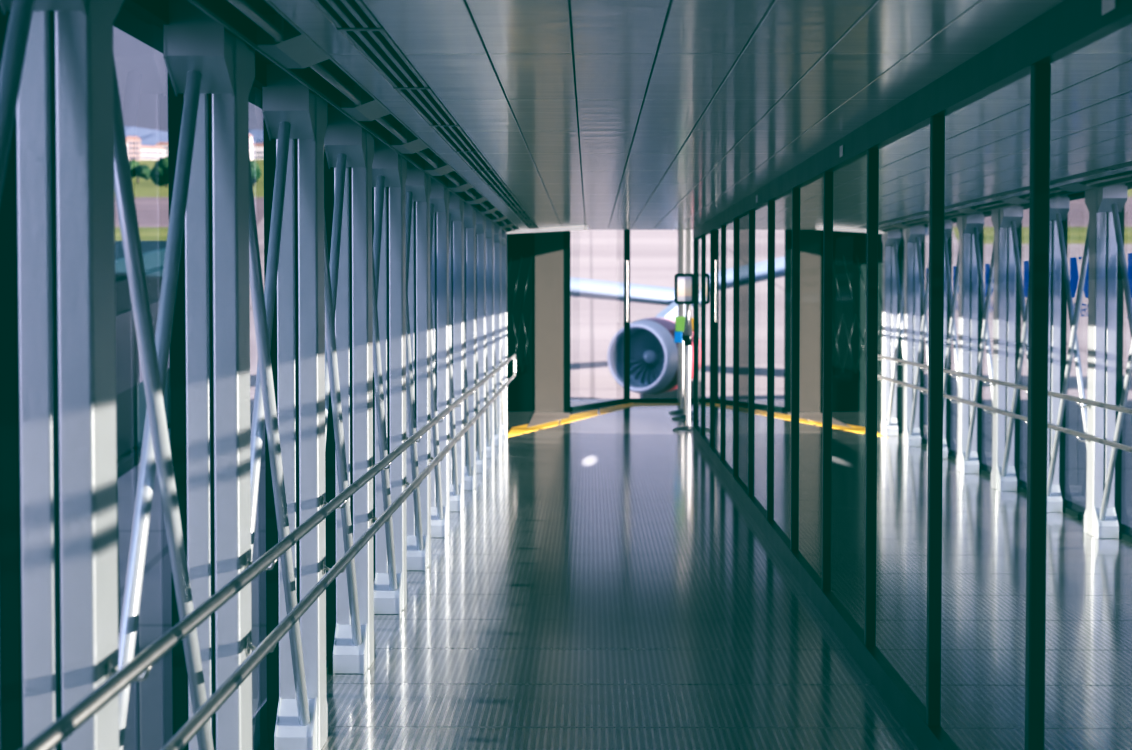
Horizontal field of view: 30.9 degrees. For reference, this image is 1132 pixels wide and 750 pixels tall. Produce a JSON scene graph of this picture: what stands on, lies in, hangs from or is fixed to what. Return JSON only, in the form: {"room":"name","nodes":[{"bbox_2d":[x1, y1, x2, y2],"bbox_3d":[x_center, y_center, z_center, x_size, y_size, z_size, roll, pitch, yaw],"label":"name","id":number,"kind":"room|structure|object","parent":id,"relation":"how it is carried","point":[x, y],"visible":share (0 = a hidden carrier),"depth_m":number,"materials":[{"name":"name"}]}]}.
{"room":"airport jet bridge","nodes":[
{"label":"airport jet bridge","id":0,"kind":"room"},
{"bbox_2d":[0,0,374,749],"bbox_3d":[-0.978,-0.127,9.425,0.143,2.500,24.820,0,2,1],"label":"wall","id":1,"kind":"structure","parent":0,"point":[144,20],"depth_m":5.11,"materials":[{"name":"metal"}]},
{"bbox_2d":[507,233,534,410],"bbox_3d":[-0.695,-0.766,23.898,0.550,2.620,4.800,0,2,1],"label":"wall","id":2,"kind":"structure","parent":0,"point":[520,393],"depth_m":25.95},
{"bbox_2d":[507,226,587,233],"bbox_3d":[-0.229,-1.488,21.074,0.065,0.040,1.718,-1,3,-30],"label":"trim","id":3,"kind":"structure","parent":2,"relation":"attached to","point":[573,228],"depth_m":20.91,"materials":[{"name":"white"}]},
{"bbox_2d":[527,413,569,427],"bbox_3d":[-0.192,0.530,24.219,0.450,0.004,2.850,0,2,1],"label":"trim","id":4,"kind":"structure","parent":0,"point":[537,418],"depth_m":24.65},
{"bbox_2d":[533,231,563,410],"bbox_3d":[-0.223,-0.850,25.991,0.385,2.620,0.100,0,2,1],"label":"wall","id":5,"kind":"structure","parent":0,"point":[548,276],"depth_m":25.95,"materials":[{"name":"beige paint"}]},
{"bbox_2d":[564,231,569,410],"bbox_3d":[0.012,-0.850,26.013,0.085,2.620,0.050,0,2,1],"label":"trim","id":6,"kind":"structure","parent":5,"relation":"attached to","point":[566,233],"depth_m":26.00,"materials":[{"name":"metal"}]},
{"bbox_2d":[570,399,624,410],"bbox_3d":[0.427,-0.891,27.033,0.060,2.620,2.220,1,2,20],"label":"trim","id":7,"kind":"structure","parent":5,"relation":"in","point":[618,401],"depth_m":26.96,"materials":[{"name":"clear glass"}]},
{"bbox_2d":[252,399,920,749],"bbox_3d":[0.232,1.039,13.050,2.560,0.120,32.000,0,2,1],"label":"floor","id":8,"kind":"structure","parent":0,"point":[602,584],"depth_m":9.20,"materials":[{"name":"rubber"}]},
{"bbox_2d":[0,0,123,749],"bbox_3d":[-0.913,0.201,3.732,0.153,2.300,0.460,0,2,1],"label":"steel column","id":9,"kind":"structure","parent":8,"relation":"on","point":[65,106],"depth_m":3.64,"materials":[{"name":"metal"}]},
{"bbox_2d":[118,70,201,749],"bbox_3d":[-0.920,0.246,4.481,0.036,1.969,1.233,0,2,1],"label":"tube","id":10,"kind":"object","parent":9,"relation":"attached to","point":[126,641],"visible":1,"depth_m":4.62,"materials":[{"name":"white paint"}]},
{"bbox_2d":[163,0,254,749],"bbox_3d":[-0.895,0.141,5.231,0.153,2.300,0.460,0,2,1],"label":"steel column","id":11,"kind":"structure","parent":8,"relation":"on","point":[216,225],"depth_m":5.14,"materials":[{"name":"metal"}]},
{"bbox_2d":[113,55,213,749],"bbox_3d":[-0.872,0.246,4.489,0.036,1.969,1.236,0,2,1],"label":"tube","id":12,"kind":"object","parent":11,"relation":"attached to","point":[123,187],"visible":0.69,"depth_m":4.35,"materials":[{"name":"white paint"}]},
{"bbox_2d":[250,122,290,561],"bbox_3d":[-0.902,0.186,5.980,0.036,1.969,1.233,0,2,1],"label":"tube","id":13,"kind":"object","parent":11,"relation":"attached to","point":[258,418],"visible":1,"depth_m":6.22,"materials":[{"name":"white paint"}]},
{"bbox_2d":[262,64,328,749],"bbox_3d":[-0.878,0.081,6.729,0.153,2.300,0.460,0,2,1],"label":"steel column","id":14,"kind":"structure","parent":8,"relation":"on","point":[300,287],"depth_m":6.64,"materials":[{"name":"metal"}]},
{"bbox_2d":[249,159,309,725],"bbox_3d":[-0.855,0.186,5.988,0.036,1.969,1.236,0,2,1],"label":"tube","id":15,"kind":"object","parent":14,"relation":"attached to","point":[255,273],"visible":0.66,"depth_m":5.98,"materials":[{"name":"white paint"}]},
{"bbox_2d":[325,154,346,449],"bbox_3d":[-0.885,0.126,7.478,0.036,1.969,1.233,0,2,1],"label":"tube","id":16,"kind":"object","parent":14,"relation":"attached to","point":[341,158],"visible":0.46,"depth_m":7.82,"materials":[{"name":"white paint"}]},
{"bbox_2d":[324,107,374,673],"bbox_3d":[-0.860,0.021,8.228,0.153,2.300,0.460,0,2,1],"label":"steel column","id":17,"kind":"structure","parent":8,"relation":"on","point":[353,325],"depth_m":8.14,"materials":[{"name":"metal"}]},
{"bbox_2d":[324,209,361,645],"bbox_3d":[-0.837,0.126,7.486,0.036,1.969,1.236,0,2,1],"label":"tube","id":18,"kind":"object","parent":17,"relation":"attached to","point":[330,337],"visible":0.66,"depth_m":7.54,"materials":[{"name":"white paint"}]},
{"bbox_2d":[373,176,384,299],"bbox_3d":[-0.867,0.066,8.977,0.036,1.969,1.233,0,2,1],"label":"tube","id":19,"kind":"object","parent":17,"relation":"attached to","point":[380,179],"visible":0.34,"depth_m":9.38,"materials":[{"name":"white paint"}]},
{"bbox_2d":[372,137,406,614],"bbox_3d":[-0.843,-0.039,9.727,0.153,2.300,0.460,0,2,1],"label":"steel column","id":20,"kind":"structure","parent":8,"relation":"on","point":[391,302],"depth_m":9.63,"materials":[{"name":"metal"}]},
{"bbox_2d":[372,242,396,590],"bbox_3d":[-0.820,0.066,8.985,0.036,1.969,1.236,0,2,1],"label":"tube","id":21,"kind":"object","parent":20,"relation":"attached to","point":[377,369],"visible":0.66,"depth_m":9.09,"materials":[{"name":"white paint"}]},
{"bbox_2d":[406,192,412,291],"bbox_3d":[-0.850,0.006,10.476,0.036,1.969,1.233,0,2,1],"label":"tube","id":22,"kind":"object","parent":20,"relation":"attached to","point":[409,195],"visible":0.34,"depth_m":10.91,"materials":[{"name":"white paint"}]},
{"bbox_2d":[405,160,430,570],"bbox_3d":[-0.825,-0.099,11.225,0.153,2.300,0.460,0,2,1],"label":"steel column","id":23,"kind":"structure","parent":8,"relation":"on","point":[418,182],"depth_m":11.13,"materials":[{"name":"metal"}]},
{"bbox_2d":[406,275,422,550],"bbox_3d":[-0.802,0.006,10.484,0.036,1.969,1.236,0,2,1],"label":"tube","id":24,"kind":"object","parent":23,"relation":"attached to","point":[409,375],"visible":0.62,"depth_m":10.64,"materials":[{"name":"white paint"}]},
{"bbox_2d":[430,204,433,280],"bbox_3d":[-0.832,-0.054,11.975,0.036,1.969,1.233,0,2,1],"label":"tube","id":25,"kind":"object","parent":23,"relation":"attached to","point":[431,205],"visible":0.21,"depth_m":12.43,"materials":[{"name":"white paint"}]},
{"bbox_2d":[430,178,449,537],"bbox_3d":[-0.808,-0.159,12.724,0.153,2.300,0.460,0,2,1],"label":"steel column","id":26,"kind":"structure","parent":8,"relation":"on","point":[439,196],"depth_m":12.63,"materials":[{"name":"metal"}]},
{"bbox_2d":[430,285,442,519],"bbox_3d":[-0.784,-0.054,11.982,0.036,1.969,1.236,0,2,1],"label":"tube","id":27,"kind":"object","parent":26,"relation":"attached to","point":[434,414],"visible":0.57,"depth_m":12.20,"materials":[{"name":"white paint"}]},
{"bbox_2d":[449,214,450,241],"bbox_3d":[-0.814,-0.114,13.473,0.036,1.969,1.233,0,2,1],"label":"tube","id":28,"kind":"object","parent":26,"relation":"attached to","point":[449,214],"visible":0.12,"depth_m":13.97,"materials":[{"name":"white paint"}]},
{"bbox_2d":[449,191,463,511],"bbox_3d":[-0.790,-0.219,14.223,0.153,2.300,0.460,0,2,1],"label":"steel column","id":29,"kind":"structure","parent":8,"relation":"on","point":[456,205],"depth_m":14.13,"materials":[{"name":"metal"}]},
{"bbox_2d":[449,303,458,495],"bbox_3d":[-0.767,-0.114,13.481,0.036,1.969,1.236,0,2,1],"label":"tube","id":30,"kind":"object","parent":29,"relation":"attached to","point":[451,387],"visible":0.52,"depth_m":13.75,"materials":[{"name":"white paint"}]},
{"bbox_2d":[464,202,475,490],"bbox_3d":[-0.772,-0.279,15.722,0.153,2.300,0.460,0,2,1],"label":"steel column","id":31,"kind":"structure","parent":8,"relation":"on","point":[469,212],"depth_m":15.63,"materials":[{"name":"metal"}]},
{"bbox_2d":[464,319,470,475],"bbox_3d":[-0.749,-0.174,14.980,0.036,1.969,1.236,0,2,1],"label":"tube","id":32,"kind":"object","parent":31,"relation":"attached to","point":[466,411],"visible":0.48,"depth_m":15.29,"materials":[{"name":"white paint"}]},
{"bbox_2d":[476,210,485,472],"bbox_3d":[-0.755,-0.339,17.220,0.153,2.300,0.460,0,2,1],"label":"steel column","id":33,"kind":"structure","parent":8,"relation":"on","point":[480,219],"depth_m":17.12,"materials":[{"name":"metal"}]},
{"bbox_2d":[476,328,481,459],"bbox_3d":[-0.732,-0.234,16.479,0.036,1.969,1.236,0,2,1],"label":"tube","id":34,"kind":"object","parent":33,"relation":"attached to","point":[478,429],"visible":0.45,"depth_m":16.87,"materials":[{"name":"white paint"}]},
{"bbox_2d":[486,218,493,458],"bbox_3d":[-0.737,-0.399,18.719,0.153,2.300,0.460,0,2,1],"label":"steel column","id":35,"kind":"structure","parent":8,"relation":"on","point":[489,224],"depth_m":18.62,"materials":[{"name":"metal"}]},
{"bbox_2d":[486,338,489,446],"bbox_3d":[-0.714,-0.294,17.977,0.036,1.969,1.236,0,2,1],"label":"tube","id":36,"kind":"object","parent":35,"relation":"attached to","point":[487,393],"visible":0.41,"depth_m":18.40,"materials":[{"name":"white paint"}]},
{"bbox_2d":[494,224,500,445],"bbox_3d":[-0.720,-0.458,20.218,0.153,2.300,0.460,0,2,1],"label":"steel column","id":37,"kind":"structure","parent":8,"relation":"on","point":[497,230],"depth_m":20.12,"materials":[{"name":"metal"}]},
{"bbox_2d":[494,336,497,434],"bbox_3d":[-0.697,-0.354,19.476,0.036,1.969,1.236,0,2,1],"label":"tube","id":38,"kind":"object","parent":37,"relation":"attached to","point":[495,400],"visible":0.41,"depth_m":19.91,"materials":[{"name":"white paint"}]},
{"bbox_2d":[501,229,506,435],"bbox_3d":[-0.702,-0.518,21.716,0.153,2.300,0.460,0,2,1],"label":"steel column","id":39,"kind":"structure","parent":8,"relation":"on","point":[503,233],"depth_m":21.62,"materials":[{"name":"metal"}]},
{"bbox_2d":[501,338,503,424],"bbox_3d":[-0.679,-0.414,20.975,0.036,1.969,1.236,0,2,1],"label":"tube","id":40,"kind":"object","parent":39,"relation":"attached to","point":[502,400],"visible":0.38,"depth_m":21.43,"materials":[{"name":"white paint"}]},
{"bbox_2d":[507,255,531,372],"bbox_3d":[-0.649,-0.472,24.308,0.028,2.000,1.488,1,2,18],"label":"gate","id":41,"kind":"object","parent":8,"relation":"on","point":[511,316],"visible":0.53,"depth_m":24.57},
{"bbox_2d":[507,402,679,436],"bbox_3d":[0.380,0.511,24.727,0.871,0.003,7.141,1,2,16],"label":"floor stripe","id":42,"kind":"object","parent":8,"relation":"on","point":[521,429],"depth_m":24.87,"materials":[{"name":"yellow paint"}]},
{"bbox_2d":[624,230,629,402],"bbox_3d":[0.834,-0.932,28.052,0.080,2.620,0.170,0,2,1],"label":"trim","id":43,"kind":"structure","parent":8,"relation":"on","point":[626,232],"depth_m":28.00,"materials":[{"name":"metal"}]},
{"bbox_2d":[669,331,692,413],"bbox_3d":[1.450,-0.041,25.604,0.330,1.035,0.330,0,2,1],"label":"stanchion","id":44,"kind":"object","parent":8,"relation":"on","point":[678,336],"visible":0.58,"depth_m":25.58,"materials":[{"name":"metal"}]},
{"bbox_2d":[673,336,692,431],"bbox_3d":[1.332,0.089,22.357,0.330,1.035,0.330,0,2,1],"label":"stanchion","id":45,"kind":"object","parent":8,"relation":"on","point":[688,339],"visible":0.86,"depth_m":22.33,"materials":[{"name":"metal"}]},
{"bbox_2d":[675,274,693,335],"bbox_3d":[1.289,-0.764,22.295,0.215,0.675,0.042,0,2,1],"label":"framed sign","id":46,"kind":"object","parent":45,"relation":"attached to","point":[684,283],"visible":0.9,"depth_m":22.28,"materials":[{"name":"metal"}]},
{"bbox_2d":[677,276,691,300],"bbox_3d":[1.289,-0.936,22.283,0.175,0.290,0.008,0,2,1],"label":"picture","id":47,"kind":"object","parent":46,"relation":"attached to","point":[684,283],"depth_m":22.28},
{"bbox_2d":[678,230,691,402],"bbox_3d":[1.617,-0.928,27.943,0.180,2.620,0.150,0,2,1],"label":"trim","id":48,"kind":"structure","parent":8,"relation":"on","point":[680,232],"depth_m":27.88,"materials":[{"name":"metal"}]},
{"bbox_2d":[672,317,699,419],"bbox_3d":[1.426,-0.085,24.401,0.330,1.220,0.330,0,2,1],"label":"stanchion","id":49,"kind":"object","parent":8,"relation":"on","point":[679,321],"visible":0.48,"depth_m":24.38,"materials":[{"name":"metal"}]},
{"bbox_2d":[693,425,952,749],"bbox_3d":[1.228,1.074,9.367,0.062,0.105,24.660,0,2,1],"label":"trim","id":50,"kind":"structure","parent":8,"relation":"on","point":[901,703],"depth_m":8.72,"materials":[{"name":"metal"}]},
{"bbox_2d":[693,239,698,425],"bbox_3d":[1.361,-0.417,20.837,0.055,1.958,1.524,0,2,1],"label":"window","id":51,"kind":"structure","parent":50,"relation":"on","point":[696,241],"depth_m":21.55,"materials":[{"name":"clear glass"}]},
{"bbox_2d":[701,232,709,442],"bbox_3d":[1.344,-0.357,19.339,0.055,1.958,1.524,0,2,1],"label":"window","id":52,"kind":"structure","parent":50,"relation":"on","point":[705,239],"depth_m":19.70,"materials":[{"name":"glass"}]},
{"bbox_2d":[710,227,720,455],"bbox_3d":[1.326,-0.297,17.840,0.055,1.958,1.524,0,2,1],"label":"window","id":53,"kind":"structure","parent":50,"relation":"on","point":[715,235],"depth_m":18.13,"materials":[{"name":"glass"}]},
{"bbox_2d":[720,220,733,471],"bbox_3d":[1.309,-0.237,16.341,0.055,1.958,1.524,0,2,1],"label":"window","id":54,"kind":"structure","parent":50,"relation":"on","point":[727,230],"depth_m":16.55,"materials":[{"name":"glass"}]},
{"bbox_2d":[733,213,748,490],"bbox_3d":[1.291,-0.177,14.843,0.055,1.958,1.524,0,2,1],"label":"window","id":55,"kind":"structure","parent":50,"relation":"on","point":[741,224],"depth_m":15.02,"materials":[{"name":"clear glass"}]},
{"bbox_2d":[748,203,767,514],"bbox_3d":[1.274,-0.117,13.344,0.055,1.958,1.524,0,2,1],"label":"window","id":56,"kind":"structure","parent":50,"relation":"on","point":[758,218],"depth_m":13.51,"materials":[{"name":"glass"}]},
{"bbox_2d":[767,191,791,543],"bbox_3d":[1.256,-0.058,11.845,0.055,1.958,1.524,0,2,1],"label":"window","id":57,"kind":"structure","parent":50,"relation":"on","point":[780,208],"depth_m":12.01,"materials":[{"name":"glass"}]},
{"bbox_2d":[790,175,823,583],"bbox_3d":[1.239,0.003,10.347,0.055,1.958,1.524,0,2,1],"label":"window","id":58,"kind":"structure","parent":50,"relation":"on","point":[807,199],"depth_m":10.42,"materials":[{"name":"clear glass"}]},
{"bbox_2d":[822,153,866,636],"bbox_3d":[1.221,0.062,8.848,0.055,1.958,1.524,0,2,1],"label":"window","id":59,"kind":"structure","parent":50,"relation":"on","point":[845,186],"depth_m":8.88,"materials":[{"name":"clear glass"}]},
{"bbox_2d":[864,121,929,714],"bbox_3d":[1.204,0.122,7.349,0.055,1.958,1.524,0,2,1],"label":"window","id":60,"kind":"structure","parent":50,"relation":"on","point":[898,170],"depth_m":7.40,"materials":[{"name":"clear glass"}]},
{"bbox_2d":[926,69,1030,749],"bbox_3d":[1.186,0.182,5.851,0.055,1.958,1.524,0,2,1],"label":"window","id":61,"kind":"structure","parent":50,"relation":"on","point":[980,147],"depth_m":5.81,"materials":[{"name":"clear glass"}]},
{"bbox_2d":[1025,18,1131,749],"bbox_3d":[1.168,0.242,4.352,0.055,1.958,1.524,0,2,1],"label":"window","id":62,"kind":"structure","parent":50,"relation":"on","point":[1078,652],"depth_m":4.64,"materials":[{"name":"clear glass"}]},
{"bbox_3d":[-0.931,0.261,2.233,0.153,2.300,0.460,0,2,1],"label":"steel column","id":63,"kind":"structure","parent":8,"relation":"on","visible":0},
{"bbox_2d":[0,0,34,199],"bbox_3d":[-0.937,0.306,2.982,0.036,1.969,1.233,0,2,1],"label":"tube","id":64,"kind":"object","parent":63,"relation":"attached to","point":[17,34],"visible":1,"depth_m":3.43,"materials":[{"name":"white paint"}]},
{"bbox_2d":[20,354,515,749],"bbox_3d":[-0.721,0.406,9.491,0.094,0.280,24.715,0,2,1],"label":"handrail","id":65,"kind":"object","parent":63,"relation":"attached to","point":[117,681],"visible":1,"depth_m":4.77,"materials":[{"name":"metal"}]},
{"bbox_2d":[246,0,1064,229],"bbox_3d":[0.165,-1.110,9.362,2.610,0.130,24.800,0,2,1],"label":"ceiling","id":66,"kind":"structure","parent":0,"point":[594,114],"depth_m":6.41,"materials":[{"name":"metal"}]},
{"bbox_2d":[188,0,306,48],"bbox_3d":[-0.754,-0.861,4.425,0.140,0.094,1.834,0,2,1],"label":"ceiling light","id":67,"kind":"object","parent":66,"relation":"attached to","point":[239,17],"visible":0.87,"depth_m":4.95,"materials":[{"name":"metal"}]},
{"bbox_2d":[253,15,377,108],"bbox_3d":[-0.733,-0.932,6.224,0.140,0.094,1.834,0,2,1],"label":"ceiling light","id":68,"kind":"object","parent":66,"relation":"attached to","point":[298,55],"visible":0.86,"depth_m":5.78,"materials":[{"name":"metal"}]},
{"bbox_2d":[312,0,381,27],"bbox_3d":[-0.531,-0.864,4.446,0.120,0.038,1.500,0,2,1],"label":"ceiling vent","id":69,"kind":"object","parent":66,"relation":"in","point":[349,11],"visible":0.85,"depth_m":4.96,"materials":[{"name":"metal"}]},
{"bbox_2d":[338,85,419,146],"bbox_3d":[-0.712,-1.004,8.022,0.140,0.094,1.834,0,2,1],"label":"ceiling light","id":70,"kind":"object","parent":66,"relation":"attached to","point":[369,115],"visible":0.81,"depth_m":7.57,"materials":[{"name":"metal"}]},
{"bbox_2d":[337,19,428,87],"bbox_3d":[-0.513,-0.924,5.944,0.120,0.038,1.500,0,2,1],"label":"ceiling vent","id":71,"kind":"object","parent":66,"relation":"in","point":[375,44],"visible":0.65,"depth_m":5.84,"materials":[{"name":"metal"}]},
{"bbox_2d":[390,127,448,170],"bbox_3d":[-0.691,-1.076,9.821,0.140,0.094,1.834,0,2,1],"label":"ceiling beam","id":72,"kind":"structure","parent":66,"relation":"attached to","point":[411,151],"depth_m":9.36,"materials":[{"name":"metal"}]},
{"bbox_2d":[394,80,457,124],"bbox_3d":[-0.495,-0.984,7.443,0.120,0.038,1.500,0,2,1],"label":"ceiling vent","id":73,"kind":"object","parent":66,"relation":"in","point":[428,105],"visible":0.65,"depth_m":7.40,"materials":[{"name":"metal"}]},
{"bbox_2d":[423,155,469,188],"bbox_3d":[-0.670,-1.148,11.619,0.140,0.094,1.834,0,2,1],"label":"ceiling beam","id":74,"kind":"structure","parent":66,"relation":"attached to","point":[441,174],"depth_m":11.14,"materials":[{"name":"metal"}]},
{"bbox_2d":[429,124,478,150],"bbox_3d":[-0.478,-1.044,8.942,0.120,0.038,1.500,0,2,1],"label":"ceiling vent","id":75,"kind":"object","parent":66,"relation":"in","point":[454,135],"visible":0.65,"depth_m":8.90,"materials":[{"name":"metal"}]},
{"bbox_2d":[448,175,483,201],"bbox_3d":[-0.648,-1.220,13.418,0.140,0.094,1.834,0,2,1],"label":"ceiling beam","id":76,"kind":"structure","parent":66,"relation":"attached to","point":[460,191],"depth_m":12.89,"materials":[{"name":"metal"}]},
{"bbox_2d":[454,146,493,169],"bbox_3d":[-0.460,-1.104,10.440,0.120,0.038,1.500,0,2,1],"label":"ceiling vent","id":77,"kind":"object","parent":66,"relation":"in","point":[475,160],"visible":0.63,"depth_m":10.41,"materials":[{"name":"metal"}]},
{"bbox_2d":[466,190,495,211],"bbox_3d":[-0.627,-1.292,15.216,0.140,0.094,1.834,0,2,1],"label":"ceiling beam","id":78,"kind":"structure","parent":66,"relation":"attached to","point":[475,204],"depth_m":14.71,"materials":[{"name":"metal"}]},
{"bbox_2d":[472,170,504,184],"bbox_3d":[-0.443,-1.164,11.939,0.120,0.038,1.500,0,2,1],"label":"ceiling vent","id":79,"kind":"object","parent":66,"relation":"in","point":[490,177],"visible":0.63,"depth_m":11.99,"materials":[{"name":"metal"}]},
{"bbox_2d":[479,201,505,219],"bbox_3d":[-0.606,-1.364,17.014,0.140,0.094,1.834,0,2,1],"label":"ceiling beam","id":80,"kind":"structure","parent":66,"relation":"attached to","point":[487,213],"depth_m":16.46,"materials":[{"name":"metal"}]},
{"bbox_2d":[488,184,513,195],"bbox_3d":[-0.425,-1.224,13.438,0.120,0.038,1.500,0,2,1],"label":"ceiling vent","id":81,"kind":"object","parent":66,"relation":"in","point":[499,190],"visible":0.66,"depth_m":13.54,"materials":[{"name":"metal"}]},
{"bbox_2d":[490,212,513,226],"bbox_3d":[-0.585,-1.436,18.813,0.140,0.094,1.834,0,2,1],"label":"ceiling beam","id":82,"kind":"structure","parent":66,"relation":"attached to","point":[502,218],"depth_m":18.20,"materials":[{"name":"metal"}]},
{"bbox_2d":[497,196,520,204],"bbox_3d":[-0.408,-1.284,14.936,0.120,0.038,1.500,0,2,1],"label":"ceiling vent","id":83,"kind":"object","parent":66,"relation":"in","point":[508,200],"visible":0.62,"depth_m":14.97,"materials":[{"name":"metal"}]},
{"bbox_2d":[500,219,518,231],"bbox_3d":[-0.564,-1.508,20.611,0.140,0.094,1.834,0,2,1],"label":"ceiling light","id":84,"kind":"object","parent":66,"relation":"attached to","point":[510,226],"visible":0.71,"depth_m":20.19,"materials":[{"name":"metal"}]},
{"bbox_2d":[506,205,526,212],"bbox_3d":[-0.390,-1.344,16.435,0.120,0.038,1.500,0,2,1],"label":"ceiling vent","id":85,"kind":"object","parent":66,"relation":"in","point":[515,208],"visible":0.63,"depth_m":16.48,"materials":[{"name":"metal"}]},
{"bbox_2d":[514,210,531,218],"bbox_3d":[-0.373,-1.404,17.934,0.120,0.038,1.500,0,2,1],"label":"ceiling vent","id":86,"kind":"object","parent":66,"relation":"in","point":[519,215],"visible":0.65,"depth_m":17.97,"materials":[{"name":"metal"}]},
{"bbox_2d":[520,219,536,224],"bbox_3d":[-0.355,-1.464,19.433,0.120,0.038,1.500,0,2,1],"label":"ceiling vent","id":87,"kind":"object","parent":66,"relation":"in","point":[525,221],"visible":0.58,"depth_m":19.50,"materials":[{"name":"metal"}]},
{"bbox_2d":[526,225,538,228],"bbox_3d":[-0.338,-1.524,20.931,0.120,0.038,1.500,0,2,1],"label":"ceiling vent","id":88,"kind":"object","parent":66,"relation":"in","point":[528,226],"visible":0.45,"depth_m":20.99,"materials":[{"name":"metal"}]},
{"bbox_2d":[693,0,1131,239],"bbox_3d":[1.228,-0.988,9.284,0.062,0.107,24.660,0,2,1],"label":"trim","id":89,"kind":"structure","parent":66,"relation":"attached to","point":[1069,24],"depth_m":6.01,"materials":[{"name":"metal"}]},
{"bbox_2d":[839,145,842,157],"bbox_3d":[1.190,-0.967,8.855,0.004,0.048,0.110,0,2,1],"label":"wall label","id":90,"kind":"object","parent":89,"relation":"attached to","point":[841,146],"visible":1,"depth_m":8.84,"materials":[{"name":"white plastic"}]},
{"bbox_2d":[1101,0,1116,14],"bbox_3d":[1.136,-0.784,4.289,0.004,0.048,0.110,0,2,1],"label":"wall label","id":91,"kind":"object","parent":89,"relation":"attached to","point":[1107,5],"visible":1,"depth_m":4.29,"materials":[{"name":"white plastic"}]},
{"bbox_2d":[690,402,700,414],"bbox_3d":[0.597,0.544,25.437,3.800,0.120,7.200,0,2,1],"label":"trim","id":92,"kind":"structure","parent":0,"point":[691,403],"depth_m":27.11,"materials":[{"name":"metal"}]},
{"bbox_2d":[630,398,700,401],"bbox_3d":[1.615,-0.938,28.193,1.649,2.620,0.060,0,2,-8],"label":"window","id":93,"kind":"structure","parent":92,"relation":"on","point":[644,399],"depth_m":28.17,"materials":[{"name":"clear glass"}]},
{"label":"outside","id":94,"kind":"structure","parent":0,"visible":0},
{"bbox_2d":[114,160,263,196],"bbox_3d":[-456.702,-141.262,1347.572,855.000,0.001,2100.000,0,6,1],"label":"grass field","id":95,"kind":"structure","parent":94,"point":[144,188],"depth_m":384.28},
{"bbox_2d":[125,136,140,160],"bbox_3d":[-267.734,-139.831,1265.034,11.205,14.987,10.800,-1,6,-13],"label":"building","id":96,"kind":"structure","parent":95,"relation":"on","point":[134,142],"depth_m":1260.32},
{"bbox_2d":[129,159,150,182],"bbox_3d":[-89.718,-42.605,428.278,6.104,4.917,4.816,0,6,-4],"label":"tree","id":97,"kind":"object","parent":95,"relation":"on","point":[143,171],"visible":0.74,"depth_m":427.08,"materials":[{"name":"green plant"}]},
{"bbox_2d":[141,145,164,159],"bbox_3d":[-270.022,-143.581,1325.021,20.976,9.293,10.800,-1,6,-20],"label":"building","id":98,"kind":"structure","parent":95,"relation":"on","point":[147,152],"depth_m":1320.80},
{"bbox_2d":[149,157,168,186],"bbox_3d":[-74.589,-37.870,382.308,6.382,5.581,5.104,1,7,31],"label":"tree","id":99,"kind":"object","parent":95,"relation":"on","point":[159,174],"visible":0.71,"depth_m":381.01,"materials":[{"name":"green plant"}]},
{"bbox_2d":[155,142,167,156],"bbox_3d":[-271.446,-151.369,1384.528,10.985,11.726,10.800,0,6,-4],"label":"building","id":100,"kind":"structure","parent":95,"relation":"on","point":[164,145],"depth_m":1379.13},
{"bbox_2d":[249,134,252,159],"bbox_3d":[-207.883,-147.328,1323.857,10.431,16.894,10.800,0,6,-1],"label":"building","id":101,"kind":"structure","parent":95,"relation":"on","point":[250,136],"depth_m":1322.42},
{"bbox_2d":[250,161,260,185],"bbox_3d":[-59.329,-37.992,386.355,4.430,4.844,5.539,5,3,15],"label":"tree","id":102,"kind":"object","parent":95,"relation":"on","point":[255,170],"visible":0.56,"depth_m":384.85,"materials":[{"name":"green plant"}]},
{"bbox_2d":[253,143,263,159],"bbox_3d":[-206.405,-150.927,1383.812,15.077,10.899,10.800,0,6,-4],"label":"building","id":103,"kind":"structure","parent":95,"relation":"on","point":[258,148],"depth_m":1378.79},
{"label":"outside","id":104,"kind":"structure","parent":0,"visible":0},
{"bbox_2d":[115,227,167,240],"bbox_3d":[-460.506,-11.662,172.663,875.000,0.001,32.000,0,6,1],"label":"grass verge","id":105,"kind":"structure","parent":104,"point":[146,233],"depth_m":170.36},
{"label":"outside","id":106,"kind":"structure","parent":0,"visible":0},
{"bbox_2d":[0,217,700,749],"bbox_3d":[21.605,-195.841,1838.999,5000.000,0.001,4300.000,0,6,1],"label":"ground","id":107,"kind":"structure","parent":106,"point":[594,254],"depth_m":49.09,"materials":[{"name":"concrete"}]},
{"bbox_2d":[115,241,170,638],"bbox_3d":[-6.534,1.579,22.808,1.800,6.543,16.548,0,2,1],"label":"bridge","id":108,"kind":"structure","parent":107,"relation":"on","point":[131,405],"depth_m":26.81,"materials":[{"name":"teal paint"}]},
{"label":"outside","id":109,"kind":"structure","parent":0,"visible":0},
{"bbox_2d":[124,126,263,145],"bbox_3d":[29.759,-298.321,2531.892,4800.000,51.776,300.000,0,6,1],"label":"hills","id":110,"kind":"structure","parent":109,"point":[149,137],"depth_m":2626.73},
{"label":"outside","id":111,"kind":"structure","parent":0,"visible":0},
{"bbox_2d":[114,197,263,226],"bbox_3d":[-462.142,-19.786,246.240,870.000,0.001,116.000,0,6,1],"label":"runway","id":112,"kind":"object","parent":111,"point":[150,211],"depth_m":230.28,"materials":[{"name":"asphalt"}]},
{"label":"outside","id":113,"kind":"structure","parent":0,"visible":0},
{"bbox_2d":[643,381,700,398],"bbox_3d":[10.511,6.870,1.149,18.000,0.001,122.000,0,6,1],"label":"road","id":114,"kind":"structure","parent":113,"point":[671,394],"depth_m":58.44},
{"bbox_2d":[570,277,700,393],"bbox_3d":[4.082,-2.198,60.059,22.524,5.120,10.243,0,2,-12],"label":"airliner","id":115,"kind":"object","parent":114,"relation":"on","point":[653,349],"visible":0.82,"depth_m":55.81,"materials":[{"name":"white paint"}]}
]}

